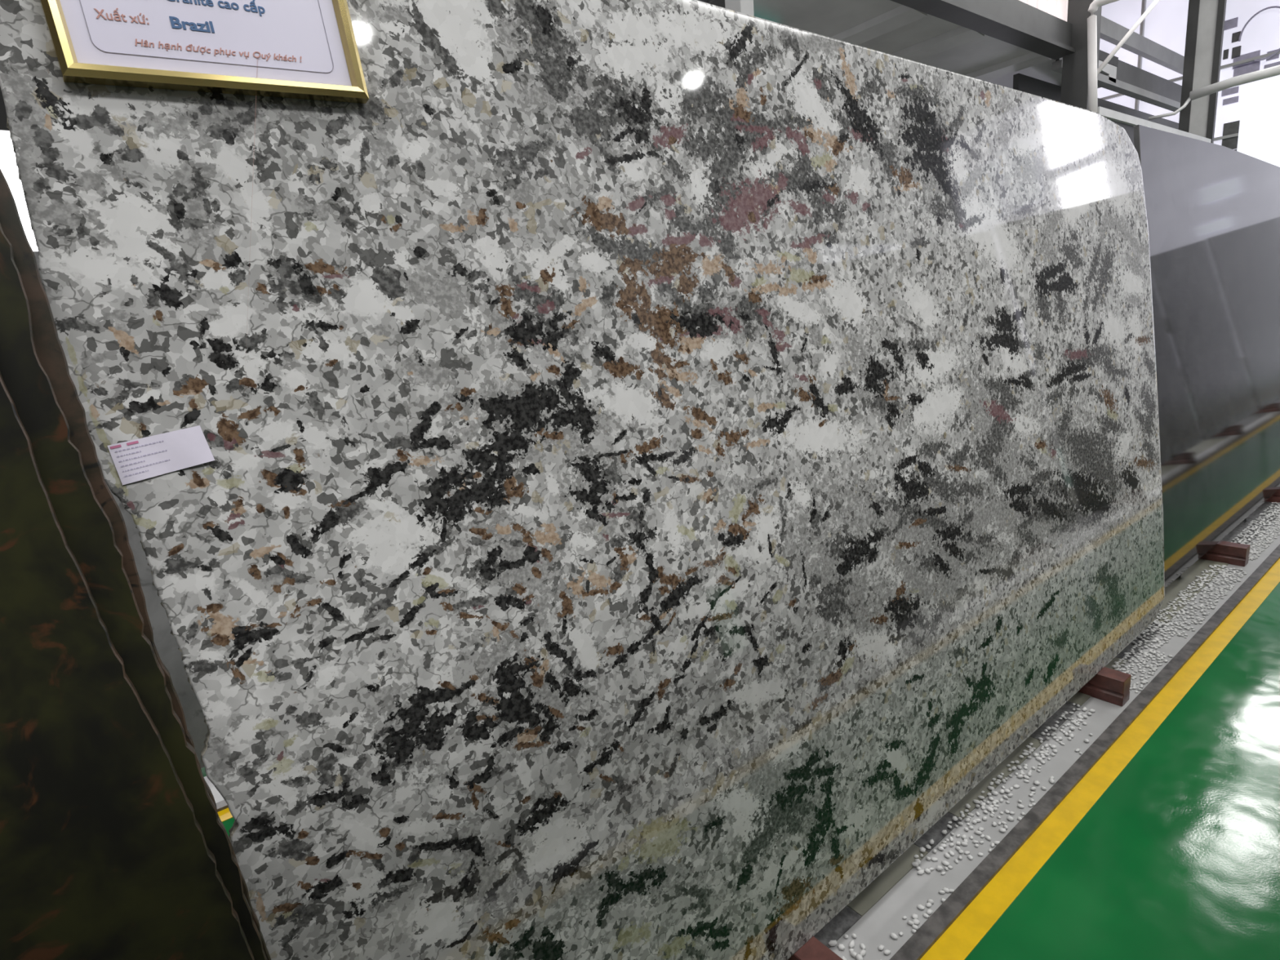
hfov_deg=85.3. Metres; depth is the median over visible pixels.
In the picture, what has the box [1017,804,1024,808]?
pebble
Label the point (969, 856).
pebble
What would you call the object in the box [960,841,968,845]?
pebble
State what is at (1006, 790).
pebble
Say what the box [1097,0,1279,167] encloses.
window
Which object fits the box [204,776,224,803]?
trim
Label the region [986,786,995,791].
pebble
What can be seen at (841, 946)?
pebble
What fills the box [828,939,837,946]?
pebble
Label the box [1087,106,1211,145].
steel beam
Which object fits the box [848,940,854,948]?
pebble
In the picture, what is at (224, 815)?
trim
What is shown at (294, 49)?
picture frame
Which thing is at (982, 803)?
pebble
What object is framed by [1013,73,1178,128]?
steel beam
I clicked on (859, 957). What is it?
pebble
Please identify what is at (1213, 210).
stone slab
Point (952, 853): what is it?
pebble
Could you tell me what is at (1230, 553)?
wood block
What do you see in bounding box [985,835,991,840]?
pebble
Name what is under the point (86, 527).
stone slab
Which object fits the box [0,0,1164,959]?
granite slab
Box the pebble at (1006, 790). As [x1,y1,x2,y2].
[1004,788,1010,793]
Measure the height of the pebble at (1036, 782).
0.011 m
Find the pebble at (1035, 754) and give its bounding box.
[1032,752,1039,756]
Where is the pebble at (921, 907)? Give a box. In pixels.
[916,904,924,910]
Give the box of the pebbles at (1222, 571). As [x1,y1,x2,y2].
[991,502,1279,781]
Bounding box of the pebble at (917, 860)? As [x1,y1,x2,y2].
[914,858,921,864]
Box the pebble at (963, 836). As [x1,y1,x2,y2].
[960,834,966,839]
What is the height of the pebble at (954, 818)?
0.009 m
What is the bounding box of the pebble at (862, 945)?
[860,943,866,949]
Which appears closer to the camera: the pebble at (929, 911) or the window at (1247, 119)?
the pebble at (929, 911)
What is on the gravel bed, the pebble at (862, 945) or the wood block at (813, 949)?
the pebble at (862, 945)
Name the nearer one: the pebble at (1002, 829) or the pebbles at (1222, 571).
the pebble at (1002, 829)
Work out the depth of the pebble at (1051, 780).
2.08 m
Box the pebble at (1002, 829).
[999,826,1005,832]
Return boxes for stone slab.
[0,168,271,959]
[0,222,266,959]
[0,371,254,959]
[33,251,208,768]
[1133,124,1279,588]
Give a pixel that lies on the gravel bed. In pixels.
(874, 928)
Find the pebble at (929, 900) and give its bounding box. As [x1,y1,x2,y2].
[927,898,933,904]
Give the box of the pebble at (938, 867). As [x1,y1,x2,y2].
[935,865,942,870]
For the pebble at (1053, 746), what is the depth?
2.24 m
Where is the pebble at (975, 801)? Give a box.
[972,799,980,804]
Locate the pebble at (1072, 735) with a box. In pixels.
[1068,733,1074,737]
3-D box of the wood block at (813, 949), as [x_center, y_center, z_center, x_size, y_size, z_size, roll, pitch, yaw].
[0.326,1.054,1.569,0.068,0.097,0.300,-14,16,-36]
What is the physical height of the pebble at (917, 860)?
0.010 m
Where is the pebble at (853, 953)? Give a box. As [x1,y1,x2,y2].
[850,951,856,957]
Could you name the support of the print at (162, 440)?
attached to the paper label
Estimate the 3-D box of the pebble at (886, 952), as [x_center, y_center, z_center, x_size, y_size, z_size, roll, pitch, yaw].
[0.564,1.076,1.583,0.016,0.008,0.012,-7,13,-8]
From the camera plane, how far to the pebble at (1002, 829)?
1.91 m
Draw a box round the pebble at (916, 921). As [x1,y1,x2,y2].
[912,918,919,924]
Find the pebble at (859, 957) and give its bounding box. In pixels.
[855,953,862,959]
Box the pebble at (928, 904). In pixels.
[925,902,931,907]
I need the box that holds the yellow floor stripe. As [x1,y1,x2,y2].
[920,558,1279,959]
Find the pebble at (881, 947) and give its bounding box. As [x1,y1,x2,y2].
[878,944,884,951]
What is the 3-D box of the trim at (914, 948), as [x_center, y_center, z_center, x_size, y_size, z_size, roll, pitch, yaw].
[4.376,0.108,4.408,24.000,0.012,0.040,-14,16,-36]
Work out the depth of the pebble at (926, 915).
1.67 m
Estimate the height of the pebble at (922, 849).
0.009 m
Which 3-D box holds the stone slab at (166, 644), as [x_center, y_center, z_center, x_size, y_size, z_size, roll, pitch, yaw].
[-2.300,0.311,1.736,3.520,1.712,0.199,-14,16,-36]
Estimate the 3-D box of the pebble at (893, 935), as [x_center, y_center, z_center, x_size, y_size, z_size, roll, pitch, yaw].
[0.593,1.064,1.622,0.017,0.009,0.014,2,14,27]
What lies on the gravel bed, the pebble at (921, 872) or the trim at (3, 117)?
the pebble at (921, 872)
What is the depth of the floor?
1.81 m
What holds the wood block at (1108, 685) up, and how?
on the floor
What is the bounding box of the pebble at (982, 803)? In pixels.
[979,801,986,806]
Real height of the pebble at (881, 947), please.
0.008 m
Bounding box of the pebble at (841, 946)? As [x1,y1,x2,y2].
[837,943,844,950]
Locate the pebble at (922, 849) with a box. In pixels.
[919,846,925,852]
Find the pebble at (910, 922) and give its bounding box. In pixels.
[906,920,914,924]
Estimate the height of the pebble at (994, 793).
0.009 m
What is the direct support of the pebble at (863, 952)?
on the gravel bed
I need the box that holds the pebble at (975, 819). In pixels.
[973,817,981,822]
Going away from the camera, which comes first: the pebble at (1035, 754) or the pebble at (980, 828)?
the pebble at (980, 828)
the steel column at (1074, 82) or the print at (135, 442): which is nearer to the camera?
the print at (135, 442)
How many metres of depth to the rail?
2.10 m
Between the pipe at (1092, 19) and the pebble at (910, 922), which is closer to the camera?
the pebble at (910, 922)
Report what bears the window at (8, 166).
in the wall
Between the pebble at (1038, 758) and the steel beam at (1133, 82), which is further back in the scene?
the steel beam at (1133, 82)
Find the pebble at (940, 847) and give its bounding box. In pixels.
[937,845,943,850]
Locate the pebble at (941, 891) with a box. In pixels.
[938,889,945,893]
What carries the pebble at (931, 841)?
on the floor
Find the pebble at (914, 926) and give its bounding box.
[911,924,918,929]
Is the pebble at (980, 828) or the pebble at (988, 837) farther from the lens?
the pebble at (980, 828)
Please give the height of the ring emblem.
1.198 m
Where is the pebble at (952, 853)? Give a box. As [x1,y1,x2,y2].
[948,849,955,855]
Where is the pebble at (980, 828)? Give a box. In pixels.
[977,826,984,831]
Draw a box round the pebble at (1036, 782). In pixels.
[1033,780,1039,785]
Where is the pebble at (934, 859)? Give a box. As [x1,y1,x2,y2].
[930,857,937,861]
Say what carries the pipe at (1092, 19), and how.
on the steel beam at (1127, 122)
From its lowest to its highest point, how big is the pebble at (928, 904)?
0.008 m
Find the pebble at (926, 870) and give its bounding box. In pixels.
[924,867,930,873]
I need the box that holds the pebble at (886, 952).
[883,949,890,955]
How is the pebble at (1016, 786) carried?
on the gravel bed
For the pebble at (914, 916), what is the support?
on the gravel bed
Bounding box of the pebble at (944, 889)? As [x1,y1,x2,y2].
[942,887,949,893]
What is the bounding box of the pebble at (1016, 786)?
[1013,784,1019,788]
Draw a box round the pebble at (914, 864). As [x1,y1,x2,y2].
[911,862,919,866]
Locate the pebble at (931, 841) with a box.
[928,839,933,844]
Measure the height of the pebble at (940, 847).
0.008 m
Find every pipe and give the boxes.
[1087,0,1119,112]
[1148,64,1279,119]
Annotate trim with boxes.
[0,86,9,131]
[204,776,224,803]
[215,800,227,812]
[217,807,232,822]
[889,544,1279,959]
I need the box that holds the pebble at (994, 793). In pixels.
[991,790,998,795]
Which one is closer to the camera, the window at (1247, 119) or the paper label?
the paper label
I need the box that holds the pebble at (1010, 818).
[1006,815,1013,821]
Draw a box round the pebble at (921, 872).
[917,869,924,875]
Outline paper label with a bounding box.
[107,425,214,484]
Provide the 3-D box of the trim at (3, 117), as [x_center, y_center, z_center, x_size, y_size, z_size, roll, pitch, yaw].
[-9.573,-5.629,9.438,5.200,1.550,0.120,-14,16,-36]
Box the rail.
[813,501,1279,948]
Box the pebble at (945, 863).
[941,860,949,866]
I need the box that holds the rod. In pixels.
[1097,0,1159,75]
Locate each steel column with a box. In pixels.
[724,0,754,16]
[1060,0,1102,109]
[1177,0,1226,143]
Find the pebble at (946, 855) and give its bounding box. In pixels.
[944,852,950,858]
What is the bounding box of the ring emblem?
[1238,5,1279,61]
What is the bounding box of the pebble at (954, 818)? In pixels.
[951,816,958,821]
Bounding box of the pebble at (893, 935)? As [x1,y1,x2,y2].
[889,933,897,939]
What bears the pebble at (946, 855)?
on the gravel bed
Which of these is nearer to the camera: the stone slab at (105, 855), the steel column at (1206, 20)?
the stone slab at (105, 855)
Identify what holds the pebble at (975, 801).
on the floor
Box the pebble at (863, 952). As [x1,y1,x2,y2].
[859,948,866,956]
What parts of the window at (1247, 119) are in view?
pane, pane, pane, pane, pane, pane, pane, pane, pane, daylight panel, pane, pane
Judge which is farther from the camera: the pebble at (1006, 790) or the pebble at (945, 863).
the pebble at (1006, 790)
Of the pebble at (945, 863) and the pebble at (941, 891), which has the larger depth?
the pebble at (945, 863)
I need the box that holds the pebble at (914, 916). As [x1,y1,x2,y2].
[911,913,917,919]
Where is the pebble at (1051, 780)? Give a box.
[1048,778,1054,783]
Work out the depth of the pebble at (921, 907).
1.69 m
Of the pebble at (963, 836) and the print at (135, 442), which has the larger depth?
the pebble at (963, 836)
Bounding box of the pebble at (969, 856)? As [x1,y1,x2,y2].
[967,854,973,859]
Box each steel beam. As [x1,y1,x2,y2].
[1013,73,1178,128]
[1051,57,1182,111]
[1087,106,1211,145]
[1100,15,1184,75]
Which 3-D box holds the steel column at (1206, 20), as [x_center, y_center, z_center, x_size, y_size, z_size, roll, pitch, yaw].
[12.193,-7.729,15.214,0.120,9.138,0.625,-14,16,-36]
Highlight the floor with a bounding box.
[200,582,1279,959]
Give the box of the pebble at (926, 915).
[923,913,928,918]
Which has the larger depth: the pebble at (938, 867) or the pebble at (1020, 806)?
the pebble at (1020, 806)
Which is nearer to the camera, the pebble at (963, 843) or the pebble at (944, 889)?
the pebble at (944, 889)
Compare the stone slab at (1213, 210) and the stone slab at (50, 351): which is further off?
the stone slab at (1213, 210)
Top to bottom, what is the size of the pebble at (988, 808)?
0.009 m
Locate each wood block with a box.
[788,936,843,959]
[1078,666,1131,706]
[1200,540,1249,566]
[1266,488,1279,502]
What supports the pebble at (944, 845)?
on the gravel bed
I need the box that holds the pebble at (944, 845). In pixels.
[939,843,946,848]
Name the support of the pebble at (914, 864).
on the gravel bed
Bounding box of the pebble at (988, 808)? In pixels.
[986,806,993,811]
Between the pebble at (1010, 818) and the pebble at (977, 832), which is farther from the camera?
the pebble at (1010, 818)
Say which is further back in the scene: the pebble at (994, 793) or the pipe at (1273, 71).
the pipe at (1273, 71)
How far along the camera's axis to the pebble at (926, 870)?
1.79 m
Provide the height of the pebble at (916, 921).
0.008 m
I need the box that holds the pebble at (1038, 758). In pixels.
[1035,756,1042,760]
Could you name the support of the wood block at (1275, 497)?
on the floor
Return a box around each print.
[110,440,138,448]
[115,440,169,476]
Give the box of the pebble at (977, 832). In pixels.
[974,830,982,835]
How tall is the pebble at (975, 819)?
0.009 m
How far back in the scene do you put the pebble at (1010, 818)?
1.95 m
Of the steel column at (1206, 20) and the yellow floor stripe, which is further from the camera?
the steel column at (1206, 20)
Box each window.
[0,131,38,251]
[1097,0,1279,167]
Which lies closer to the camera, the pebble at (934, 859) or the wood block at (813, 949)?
the wood block at (813, 949)
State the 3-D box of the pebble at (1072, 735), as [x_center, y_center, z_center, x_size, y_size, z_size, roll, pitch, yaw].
[1.422,0.841,2.287,0.016,0.010,0.019,-3,13,7]
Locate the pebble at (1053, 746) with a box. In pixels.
[1050,744,1057,748]
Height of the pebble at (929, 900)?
0.010 m
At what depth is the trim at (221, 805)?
2.29 m
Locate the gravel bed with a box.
[829,518,1279,959]
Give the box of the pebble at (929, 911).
[926,908,933,915]
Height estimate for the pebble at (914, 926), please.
0.007 m
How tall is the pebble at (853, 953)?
0.010 m
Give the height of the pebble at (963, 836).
0.009 m

